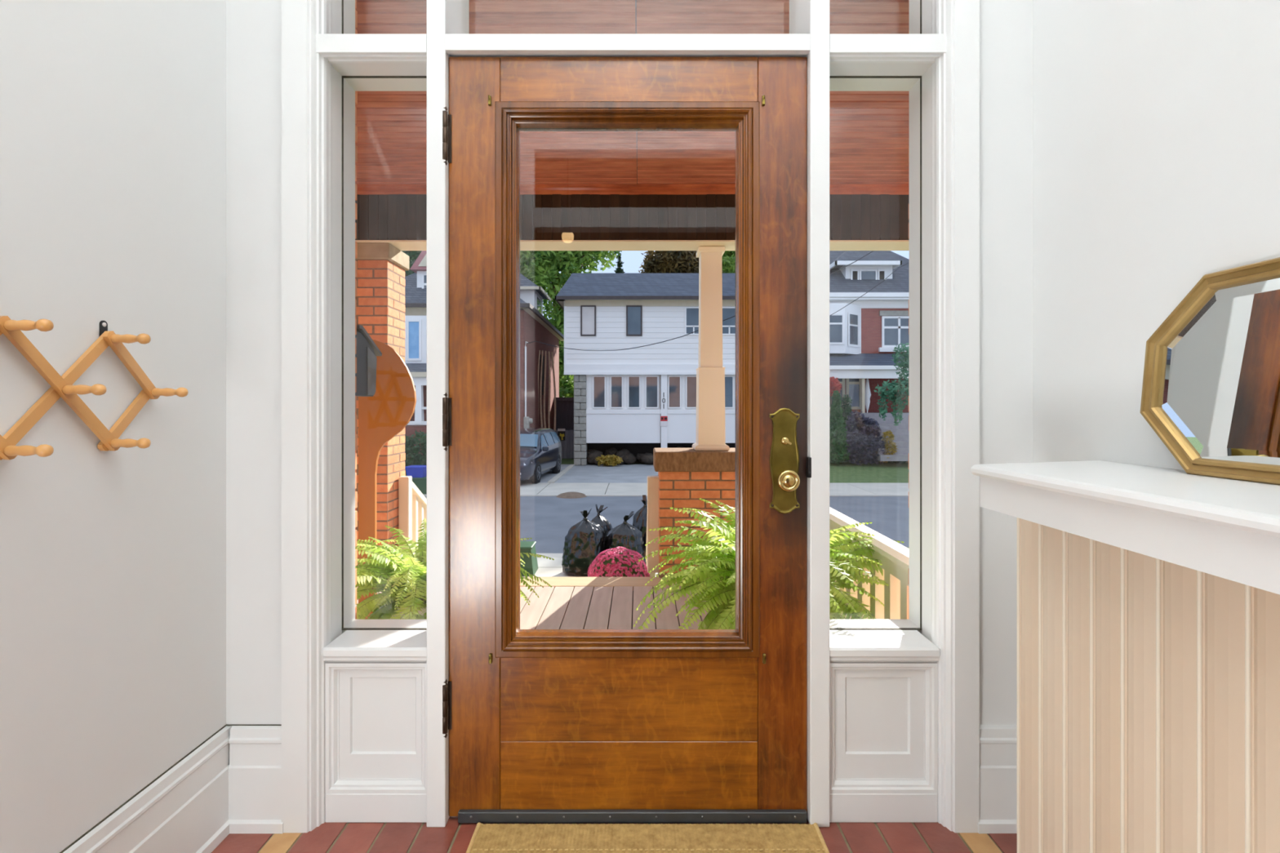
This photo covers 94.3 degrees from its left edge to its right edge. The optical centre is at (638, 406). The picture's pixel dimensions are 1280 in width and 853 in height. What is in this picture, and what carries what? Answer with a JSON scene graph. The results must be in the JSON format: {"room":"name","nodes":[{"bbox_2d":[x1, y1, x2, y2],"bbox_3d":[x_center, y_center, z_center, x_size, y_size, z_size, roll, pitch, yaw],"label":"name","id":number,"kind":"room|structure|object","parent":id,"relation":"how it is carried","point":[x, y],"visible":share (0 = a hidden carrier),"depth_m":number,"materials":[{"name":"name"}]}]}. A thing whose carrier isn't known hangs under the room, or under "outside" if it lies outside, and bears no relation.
{"room":"entrance hall","nodes":[
{"label":"entrance hall","id":0,"kind":"room"},
{"bbox_2d":[0,0,226,852],"bbox_3d":[-1.204,-0.490,0.425,0.150,3.320,2.850,0,0,0],"label":"wall","id":1,"kind":"structure","parent":0,"point":[113,113],"depth_m":1.27,"materials":[{"name":"white paint"}]},
{"bbox_2d":[0,315,188,460],"bbox_3d":[-1.080,-0.043,1.042,0.097,0.275,0.659,0,0,0],"label":"peg rack","id":2,"kind":"object","parent":1,"relation":"attached to","point":[61,386],"visible":1,"depth_m":1.17,"materials":[{"name":"brown wood"}]},
{"bbox_2d":[62,725,231,852],"bbox_3d":[-1.115,1.011,0.362,0.028,0.278,2.525,0,0,0],"label":"baseboard","id":3,"kind":"structure","parent":1,"relation":"attached to","point":[185,810],"depth_m":1.44,"materials":[{"name":"white paint"}]},
{"bbox_2d":[59,724,281,852],"bbox_3d":[-1.044,0.872,0.362,0.169,0.002,2.525,0,0,0],"label":"trim","id":4,"kind":"structure","parent":1,"relation":"attached to","point":[220,729],"depth_m":1.39,"materials":[{"name":"white wood"}]},
{"bbox_2d":[520,464,657,483],"bbox_3d":[-0.400,2.650,23.350,11.600,0.100,6.500,0,0,0],"label":"driveway","id":5,"kind":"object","parent":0,"point":[588,473],"visible":0.21,"depth_m":22.54,"materials":[{"name":"grey concrete"}]},
{"bbox_2d":[520,427,561,484],"bbox_3d":[-4.233,1.741,21.690,2.360,1.838,5.100,0,0,5],"label":"minivan","id":6,"kind":"object","parent":5,"relation":"on","point":[540,448],"visible":0.5,"depth_m":20.82,"materials":[{"name":"blue paint"}]},
{"bbox_2d":[542,446,548,451],"bbox_3d":[-3.244,1.480,20.646,0.200,0.160,0.140,0,0,5],"label":"mirror","id":7,"kind":"object","parent":6,"relation":"attached to","point":[544,448],"depth_m":20.58,"materials":[{"name":"blue paint"}]},
{"bbox_2d":[547,464,574,483],"bbox_3d":[-2.940,2.575,23.050,0.220,0.050,5.902,0,0,1],"label":"driveway edge","id":8,"kind":"structure","parent":5,"relation":"on","point":[566,469],"depth_m":22.11,"materials":[{"name":"concrete"}]},
{"bbox_2d":[595,454,622,466],"bbox_3d":[-1.295,2.377,25.711,1.250,0.597,0.776,0,0,0],"label":"plant","id":9,"kind":"object","parent":5,"relation":"on","point":[607,460],"visible":1,"depth_m":25.58,"materials":[{"name":"yellow plant"}]},
{"bbox_2d":[522,553,657,577],"bbox_3d":[0.000,2.650,9.750,80.000,0.100,1.500,0,0,0],"label":"sidewalk","id":10,"kind":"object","parent":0,"point":[548,567],"depth_m":9.61,"materials":[{"name":"concrete"}]},
{"bbox_2d":[520,541,537,576],"bbox_3d":[-1.840,2.380,9.300,0.460,0.440,0.440,0,0,0],"label":"bin","id":11,"kind":"object","parent":10,"relation":"on","point":[531,564],"visible":0.52,"depth_m":9.12,"materials":[{"name":"plastic"}]},
{"bbox_2d":[561,508,604,577],"bbox_3d":[-0.843,2.095,9.250,0.695,1.011,0.596,0,0,0],"label":"garbage bag","id":12,"kind":"object","parent":10,"relation":"on","point":[584,540],"visible":0.91,"depth_m":9.04,"materials":[{"name":"black plastic"}]},
{"bbox_2d":[591,504,612,540],"bbox_3d":[-0.655,2.118,9.860,0.530,0.963,0.442,0,0,0],"label":"garbage bag","id":13,"kind":"object","parent":10,"relation":"on","point":[598,519],"visible":0.31,"depth_m":9.80,"materials":[{"name":"black plastic"}]},
{"bbox_2d":[604,511,645,565],"bbox_3d":[-0.244,2.128,9.309,0.618,0.944,0.602,0,0,-36],"label":"garbage bag","id":14,"kind":"object","parent":10,"relation":"on","point":[626,535],"visible":0.52,"depth_m":9.15,"materials":[{"name":"black plastic"}]},
{"bbox_2d":[632,494,647,564],"bbox_3d":[0.130,2.033,9.718,0.571,1.135,0.493,0,0,0],"label":"garbage bag","id":15,"kind":"object","parent":10,"relation":"on","point":[639,522],"visible":0.38,"depth_m":9.60,"materials":[{"name":"black plastic"}]},
{"bbox_2d":[560,458,653,464],"bbox_3d":[0.000,2.655,40.050,80.000,0.090,39.900,0,0,0],"label":"ground","id":16,"kind":"structure","parent":0,"point":[564,461],"depth_m":27.27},
{"bbox_2d":[400,250,422,276],"bbox_3d":[-14.967,-4.875,38.002,5.144,14.950,4.438,0,0,0],"label":"tree","id":17,"kind":"object","parent":16,"relation":"on","point":[413,255],"visible":0.04,"depth_m":36.73,"materials":[{"name":"green plant"}]},
{"bbox_2d":[404,430,426,475],"bbox_3d":[-7.392,1.753,20.908,3.328,1.865,1.069,0,0,0],"label":"hedge","id":18,"kind":"object","parent":16,"relation":"on","point":[416,459],"visible":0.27,"depth_m":20.67,"materials":[{"name":"green plant"}]},
{"bbox_2d":[404,250,564,457],"bbox_3d":[-8.100,-2.175,28.830,7.600,9.550,14.340,0,0,0],"label":"house","id":19,"kind":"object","parent":16,"relation":"on","point":[534,326],"visible":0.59,"depth_m":24.52,"materials":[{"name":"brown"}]},
{"bbox_2d":[537,350,555,431],"bbox_3d":[-4.412,0.003,27.955,1.227,5.216,0.455,0,0,-43],"label":"vine trunk","id":20,"kind":"object","parent":16,"relation":"on","point":[539,357],"visible":0.66,"depth_m":27.91,"materials":[{"name":"brown plant"}]},
{"bbox_2d":[555,397,573,430],"bbox_3d":[-3.775,1.057,34.000,1.950,3.086,2.200,0,0,0],"label":"shed","id":21,"kind":"object","parent":16,"relation":"on","point":[564,406],"visible":0.32,"depth_m":33.00,"materials":[{"name":"brown paint"}]},
{"bbox_2d":[555,428,573,458],"bbox_3d":[-3.785,1.857,29.523,1.670,1.486,0.155,0,0,0],"label":"fence","id":22,"kind":"object","parent":16,"relation":"on","point":[566,437],"visible":0.56,"depth_m":29.50,"materials":[{"name":"brown wood"}]},
{"bbox_2d":[520,250,622,397],"bbox_3d":[-5.768,-7.465,40.824,9.647,20.146,6.847,0,0,24],"label":"maple tree","id":23,"kind":"object","parent":16,"relation":"on","point":[544,267],"visible":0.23,"depth_m":38.92,"materials":[{"name":"green plant"}]},
{"bbox_2d":[614,251,624,273],"bbox_3d":[-1.533,-4.700,45.960,2.427,14.601,2.444,0,0,0],"label":"spruce tree","id":24,"kind":"object","parent":16,"relation":"on","point":[619,270],"visible":0.09,"depth_m":45.91,"materials":[{"name":"green plant"}]},
{"bbox_2d":[555,273,735,465],"bbox_3d":[1.170,-1.870,29.970,9.540,9.080,9.060,0,0,0],"label":"house","id":25,"kind":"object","parent":16,"relation":"on","point":[628,404],"visible":0.56,"depth_m":25.97,"materials":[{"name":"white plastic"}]},
{"bbox_2d":[638,250,698,273],"bbox_3d":[2.794,-7.698,43.852,5.592,20.596,4.626,0,0,24],"label":"autumn tree","id":26,"kind":"object","parent":16,"relation":"on","point":[657,261],"visible":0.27,"depth_m":42.94,"materials":[{"name":"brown plant"}]},
{"bbox_2d":[721,253,735,273],"bbox_3d":[7.144,-4.479,45.003,3.550,14.158,3.079,0,0,0],"label":"leafy tree","id":27,"kind":"object","parent":16,"relation":"on","point":[727,268],"visible":0.25,"depth_m":44.10,"materials":[{"name":"green plant"}]},
{"bbox_2d":[721,250,735,268],"bbox_3d":[9.446,-6.599,50.091,6.962,18.399,6.984,0,0,-44],"label":"tree","id":28,"kind":"object","parent":16,"relation":"on","point":[729,253],"visible":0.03,"depth_m":49.12,"materials":[{"name":"green plant"}]},
{"bbox_2d":[211,816,1017,852],"bbox_3d":[-0.025,1.180,0.465,2.308,0.061,2.770,0,0,0],"label":"floor","id":29,"kind":"structure","parent":0,"point":[455,837],"depth_m":1.58,"materials":[{"name":"red tile"}]},
{"bbox_2d":[466,822,829,852],"bbox_3d":[0.023,1.143,1.161,0.931,0.013,0.922,0,0,0],"label":"doormat","id":30,"kind":"object","parent":29,"relation":"on","point":[487,837],"visible":1,"depth_m":1.57,"materials":[{"name":"fabric"}]},
{"bbox_2d":[970,460,1279,852],"bbox_3d":[0.902,0.638,0.526,0.351,1.023,1.753,0,0,0],"label":"half wall","id":31,"kind":"structure","parent":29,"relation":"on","point":[1148,597],"depth_m":1.01,"materials":[{"name":"white paint"}]},
{"bbox_2d":[970,460,1279,537],"bbox_3d":[0.902,0.140,0.526,0.351,0.025,1.753,0,0,0],"label":"shelf","id":32,"kind":"object","parent":31,"relation":"attached to","point":[1237,508],"depth_m":0.93,"materials":[{"name":"white paint"}]},
{"bbox_2d":[1140,257,1279,484],"bbox_3d":[1.048,-0.060,0.945,0.049,0.373,0.562,0,0,0],"label":"wall mirror","id":33,"kind":"object","parent":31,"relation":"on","point":[1211,387],"visible":1,"depth_m":1.06,"materials":[{"name":"gold metal"}]},
{"bbox_2d":[1166,288,1279,451],"bbox_3d":[1.048,-0.060,0.945,0.024,0.267,0.456,0,0,0],"label":"mirror glass","id":34,"kind":"object","parent":33,"relation":"attached to","point":[1223,349],"depth_m":1.06,"materials":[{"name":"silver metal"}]},
{"bbox_2d":[226,0,1032,727],"bbox_3d":[-0.025,-0.490,1.738,2.208,3.320,0.225,0,0,0],"label":"wall","id":35,"kind":"structure","parent":0,"point":[253,27],"depth_m":1.62,"materials":[{"name":"white paint"}]},
{"bbox_2d":[281,0,342,832],"bbox_3d":[-0.914,-0.280,1.683,0.097,2.860,0.167,0,0,0],"label":"trim","id":36,"kind":"structure","parent":35,"relation":"attached to","point":[312,88],"depth_m":1.60,"materials":[{"name":"white paint"}]},
{"bbox_2d":[342,0,355,33],"bbox_3d":[-0.722,-1.334,1.808,0.384,0.692,0.084,0,0,0],"label":"window","id":37,"kind":"structure","parent":35,"relation":"in","point":[348,6],"depth_m":1.81,"materials":[{"name":"white wood"}]},
{"bbox_2d":[322,75,426,663],"bbox_3d":[-0.722,-0.146,1.739,0.384,1.732,0.222,0,0,0],"label":"window","id":38,"kind":"structure","parent":35,"relation":"in","point":[361,641],"depth_m":1.79,"materials":[{"name":"white wood"}]},
{"bbox_2d":[324,663,426,822],"bbox_3d":[-0.723,0.921,1.669,0.286,0.458,0.062,0,0,0],"label":"panel","id":39,"kind":"object","parent":35,"relation":"attached to","point":[375,714],"visible":0.89,"depth_m":1.66,"materials":[{"name":"white paint"}]},
{"bbox_2d":[426,0,469,826],"bbox_3d":[-0.554,-0.280,1.735,0.052,2.860,0.230,0,0,0],"label":"trim","id":40,"kind":"structure","parent":35,"relation":"attached to","point":[443,16],"depth_m":1.62,"materials":[{"name":"white paint"}]},
{"bbox_2d":[228,724,1017,833],"bbox_3d":[-0.025,1.011,1.611,2.168,0.278,0.028,0,0,0],"label":"baseboard","id":41,"kind":"structure","parent":35,"relation":"attached to","point":[255,769],"depth_m":1.60,"materials":[{"name":"white paint"}]},
{"bbox_2d":[442,57,811,822],"bbox_3d":[-0.034,0.088,1.639,1.009,2.115,0.102,0,0,0],"label":"door","id":42,"kind":"structure","parent":35,"relation":"in","point":[545,726],"depth_m":1.65,"materials":[{"name":"brown wood"}]},
{"bbox_2d":[315,33,946,75],"bbox_3d":[-0.020,-0.989,1.735,1.760,0.054,0.230,0,0,0],"label":"trim","id":43,"kind":"structure","parent":35,"relation":"attached to","point":[348,54],"depth_m":1.62,"materials":[{"name":"white paint"}]},
{"bbox_2d":[789,0,829,826],"bbox_3d":[0.495,-0.280,1.735,0.054,2.860,0.230,0,0,0],"label":"trim","id":44,"kind":"structure","parent":35,"relation":"attached to","point":[806,16],"depth_m":1.62,"materials":[{"name":"white paint"}]},
{"bbox_2d":[829,663,937,822],"bbox_3d":[0.674,0.921,1.669,0.304,0.458,0.062,0,0,0],"label":"panel","id":45,"kind":"object","parent":35,"relation":"attached to","point":[883,717],"visible":0.88,"depth_m":1.66,"materials":[{"name":"white paint"}]},
{"bbox_2d":[829,75,940,663],"bbox_3d":[0.673,-0.146,1.739,0.397,1.732,0.222,0,0,0],"label":"window","id":46,"kind":"structure","parent":35,"relation":"in","point":[851,641],"depth_m":1.79,"materials":[{"name":"white wood"}]},
{"bbox_2d":[909,0,921,33],"bbox_3d":[0.673,-1.334,1.808,0.397,0.692,0.084,0,0,0],"label":"window","id":47,"kind":"structure","parent":35,"relation":"in","point":[915,6],"depth_m":1.81,"materials":[{"name":"white wood"}]},
{"bbox_2d":[921,0,979,832],"bbox_3d":[0.872,-0.280,1.683,0.093,2.860,0.167,0,0,0],"label":"trim","id":48,"kind":"structure","parent":35,"relation":"attached to","point":[950,86],"depth_m":1.60,"materials":[{"name":"white paint"}]},
{"bbox_2d":[355,0,909,619],"bbox_3d":[-0.500,-1.600,1.911,11.000,8.500,0.122,0,0,0],"label":"wall","id":49,"kind":"structure","parent":0,"point":[356,11],"depth_m":1.96,"materials":[{"name":"orange brick"}]},
{"bbox_2d":[355,324,382,396],"bbox_3d":[-1.113,-0.157,2.088,0.317,0.243,0.243,0,0,0],"label":"mailbox","id":50,"kind":"object","parent":49,"relation":"attached to","point":[366,351],"visible":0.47,"depth_m":2.09,"materials":[{"name":"grey paint"}]},
{"bbox_2d":[422,483,909,496],"bbox_3d":[0.000,2.645,18.675,80.000,0.110,2.850,0,0,0],"label":"sidewalk","id":51,"kind":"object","parent":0,"point":[526,489],"visible":0.09,"depth_m":18.53,"materials":[{"name":"concrete"}]},
{"bbox_2d":[412,475,426,493],"bbox_3d":[-6.595,2.355,17.750,0.840,0.490,0.640,0,0,0],"label":"bin","id":52,"kind":"object","parent":51,"relation":"on","point":[420,482],"visible":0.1,"depth_m":17.47,"materials":[{"name":"plastic"}]},
{"bbox_2d":[404,465,426,477],"bbox_3d":[-6.615,1.950,17.750,0.580,0.320,0.520,0,0,0],"label":"box","id":53,"kind":"object","parent":52,"relation":"on","point":[415,471],"visible":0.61,"depth_m":17.54,"materials":[{"name":"plastic"}]},
{"bbox_2d":[555,491,586,498],"bbox_3d":[-1.950,2.565,17.300,0.920,0.110,0.920,0,0,0],"label":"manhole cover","id":54,"kind":"object","parent":51,"relation":"on","point":[571,495],"visible":0.99,"depth_m":17.05,"materials":[{"name":"metal"}]},
{"bbox_2d":[424,496,909,553],"bbox_3d":[0.000,2.710,13.875,80.000,0.180,6.750,0,0,0],"label":"road","id":55,"kind":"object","parent":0,"point":[547,520],"visible":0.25,"depth_m":14.56,"materials":[{"name":"grey asphalt"}]},
{"bbox_3d":[3.901,-0.725,17.000,0.251,6.650,0.900,0,0,0],"label":"utility pole","id":56,"kind":"object","parent":55,"relation":"on","visible":0},
{"bbox_2d":[526,315,735,351],"bbox_3d":[-0.255,-2.545,20.826,11.162,1.052,0.427,0,0,40],"label":"overhead wire","id":57,"kind":"object","parent":56,"relation":"attached to","point":[735,315],"visible":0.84,"depth_m":21.03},
{"bbox_3d":[12.600,-2.525,17.000,0.251,10.250,0.900,0,0,0],"label":"utility pole","id":58,"kind":"object","parent":55,"relation":"on","visible":0},
{"bbox_2d":[829,250,874,275],"bbox_3d":[8.251,-5.123,16.950,8.708,4.075,0.026,0,0,0],"label":"overhead wire","id":59,"kind":"object","parent":58,"relation":"attached to","point":[873,251],"visible":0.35,"depth_m":16.94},
{"bbox_2d":[829,262,908,315],"bbox_3d":[8.251,-4.138,16.950,8.706,4.640,0.020,0,0,0],"label":"overhead wire","id":60,"kind":"object","parent":58,"relation":"attached to","point":[908,263],"visible":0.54,"depth_m":16.94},
{"bbox_2d":[829,462,909,483],"bbox_3d":[22.700,2.400,25.050,34.600,0.400,9.900,0,0,0],"label":"lawn","id":61,"kind":"structure","parent":0,"point":[842,473],"depth_m":22.09,"materials":[{"name":"green plant"}]},
{"bbox_2d":[829,377,841,423],"bbox_3d":[7.801,0.519,24.090,0.894,3.461,0.728,0,0,0],"label":"sapling","id":62,"kind":"object","parent":61,"relation":"on","point":[833,385],"visible":0.51,"depth_m":23.95,"materials":[{"name":"red plant"}]},
{"bbox_2d":[829,390,850,464],"bbox_3d":[7.838,0.836,23.599,1.124,2.978,1.094,0,0,0],"label":"shrub","id":63,"kind":"object","parent":61,"relation":"on","point":[837,429],"visible":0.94,"depth_m":23.42,"materials":[{"name":"green plant"}]},
{"bbox_2d":[840,394,857,462],"bbox_3d":[8.476,0.964,24.212,0.826,2.942,0.890,0,0,0],"label":"shrub","id":64,"kind":"object","parent":61,"relation":"on","point":[846,408],"visible":0.27,"depth_m":24.10,"materials":[{"name":"green plant"}]},
{"bbox_2d":[839,409,891,465],"bbox_3d":[8.973,1.278,23.637,2.088,2.304,1.294,0,0,0],"label":"shrub","id":65,"kind":"object","parent":61,"relation":"on","point":[860,432],"visible":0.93,"depth_m":23.41,"materials":[{"name":"purple plant"}]},
{"bbox_2d":[829,250,909,461],"bbox_3d":[11.150,-3.250,30.000,8.500,11.400,14.000,0,0,0],"label":"house","id":66,"kind":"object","parent":61,"relation":"on","point":[864,334],"visible":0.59,"depth_m":26.90,"materials":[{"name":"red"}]},
{"bbox_2d":[865,378,871,413],"bbox_3d":[9.606,-0.475,24.950,0.300,1.510,0.300,0,0,0],"label":"patio umbrella","id":67,"kind":"object","parent":66,"relation":"on","point":[868,394],"visible":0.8,"depth_m":24.87,"materials":[{"name":"white fabric"}]},
{"bbox_2d":[834,455,906,464],"bbox_3d":[9.192,2.111,23.930,3.300,0.555,0.681,0,0,3],"label":"plant","id":68,"kind":"object","parent":61,"relation":"on","point":[847,461],"visible":0.17,"depth_m":23.82,"materials":[{"name":"green plant"}]},
{"bbox_2d":[881,430,897,462],"bbox_3d":[9.789,1.582,23.193,0.681,1.336,0.494,0,0,0],"label":"plant","id":69,"kind":"object","parent":61,"relation":"on","point":[889,433],"visible":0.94,"depth_m":23.12,"materials":[{"name":"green plant"}]},
{"bbox_2d":[874,342,909,426],"bbox_3d":[9.277,0.167,20.701,2.033,4.774,1.106,0,0,0],"label":"weeping tree","id":70,"kind":"object","parent":61,"relation":"on","point":[892,387],"visible":0.62,"depth_m":20.62,"materials":[{"name":"green plant"}]},
{"bbox_2d":[1032,0,1279,470],"bbox_3d":[1.154,-0.490,0.425,0.150,3.320,2.850,0,0,0],"label":"wall","id":71,"kind":"structure","parent":0,"point":[1156,123],"depth_m":1.30,"materials":[{"name":"white paint"}]},
{"bbox_3d":[0.000,2.703,5.450,80.000,0.195,7.100,0,0,0],"label":"ground","id":72,"kind":"structure","parent":0,"visible":0},
{"bbox_2d":[355,242,408,566],"bbox_3d":[-1.920,0.481,4.200,0.460,3.178,0.360,0,0,0],"label":"brick pier","id":73,"kind":"object","parent":72,"relation":"on","point":[380,299],"visible":0.27,"depth_m":4.05,"materials":[{"name":"orange brick"}]},
{"bbox_2d":[398,475,426,549],"bbox_3d":[-1.665,1.551,5.040,0.072,2.098,1.680,0,0,0],"label":"stair railing","id":74,"kind":"object","parent":72,"relation":"on","point":[412,504],"visible":0.17,"depth_m":4.25,"materials":[{"name":"beige paint"}]},
{"bbox_2d":[355,577,715,629],"bbox_3d":[-0.625,1.885,3.022,3.550,1.431,2.105,0,0,0],"label":"porch deck","id":75,"kind":"object","parent":72,"relation":"on","point":[571,602],"visible":0.14,"depth_m":3.49,"materials":[{"name":"brown wood"}]},
{"bbox_2d":[358,339,416,619],"bbox_3d":[-1.146,0.431,2.709,0.258,1.477,0.018,0,0,0],"label":"screen","id":76,"kind":"object","parent":75,"relation":"on","point":[383,415],"visible":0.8,"depth_m":2.70,"materials":[{"name":"orange wood"}]},
{"bbox_2d":[355,518,554,619],"bbox_3d":[-0.843,0.836,2.404,0.932,0.668,0.992,0,0,31],"label":"potted fern","id":77,"kind":"object","parent":75,"relation":"on","point":[400,574],"visible":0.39,"depth_m":2.26,"materials":[{"name":"green plant"}]},
{"bbox_2d":[387,607,426,619],"bbox_3d":[-0.860,0.970,2.420,0.330,0.400,0.330,0,0,0],"label":"fern","id":78,"kind":"object","parent":77,"relation":"attached to","point":[421,615],"depth_m":2.26,"materials":[{"name":"green plant"}]},
{"bbox_2d":[633,497,909,629],"bbox_3d":[0.580,0.784,2.470,1.195,0.772,1.194,0,0,6],"label":"potted fern","id":79,"kind":"object","parent":75,"relation":"on","point":[715,572],"visible":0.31,"depth_m":2.33,"materials":[{"name":"green plant"}]},
{"bbox_2d":[829,506,909,619],"bbox_3d":[0.953,0.804,3.007,0.096,0.572,2.045,0,0,0],"label":"porch railing","id":80,"kind":"object","parent":75,"relation":"on","point":[894,557],"visible":0.09,"depth_m":2.25,"materials":[{"name":"beige paint"}]},
{"bbox_3d":[-0.790,1.831,5.029,1.660,1.254,1.922,0,0,0],"label":"stairs","id":81,"kind":"structure","parent":75,"relation":"attached to","visible":0},
{"bbox_2d":[586,546,649,577],"bbox_3d":[-0.157,1.313,4.618,0.490,0.429,0.492,0,0,0],"label":"chrysanthemum","id":82,"kind":"object","parent":81,"relation":"on","point":[614,562],"visible":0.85,"depth_m":4.49,"materials":[{"name":"plant"}]},
{"bbox_2d":[645,475,658,577],"bbox_3d":[0.104,1.551,5.040,0.086,2.098,1.680,0,0,0],"label":"post","id":83,"kind":"object","parent":72,"relation":"on","point":[652,520],"visible":0.5,"depth_m":4.20,"materials":[{"name":"beige paint"}]},
{"bbox_2d":[653,448,735,577],"bbox_3d":[0.561,1.189,4.200,0.906,1.762,0.410,0,0,0],"label":"brick pier","id":84,"kind":"object","parent":72,"relation":"on","point":[686,475],"visible":0.27,"depth_m":4.04,"materials":[{"name":"orange brick"}]},
{"bbox_2d":[692,246,729,450],"bbox_3d":[0.505,-0.400,4.190,0.238,1.414,0.238,0,0,0],"label":"porch column","id":85,"kind":"structure","parent":84,"relation":"on","point":[710,372],"depth_m":4.11,"materials":[{"name":"beige paint"}]},
{"bbox_2d":[355,182,909,250],"bbox_3d":[0.200,-1.309,4.116,5.600,0.402,0.237,0,0,0],"label":"beam","id":86,"kind":"structure","parent":85,"relation":"on","point":[548,222],"depth_m":4.00,"materials":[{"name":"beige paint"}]},
{"bbox_2d":[635,0,637,182],"bbox_3d":[0.200,-1.580,3.210,5.800,0.140,2.480,0,0,0],"label":"roof porch","id":87,"kind":"structure","parent":86,"relation":"on","point":[635,0],"depth_m":3.48,"materials":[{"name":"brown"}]},
{"bbox_2d":[355,0,909,195],"bbox_3d":[0.200,-1.463,2.988,5.600,0.076,2.024,0,0,0],"label":"ceiling","id":88,"kind":"structure","parent":87,"relation":"attached to","point":[869,131],"depth_m":3.19,"materials":[{"name":"red wood"}]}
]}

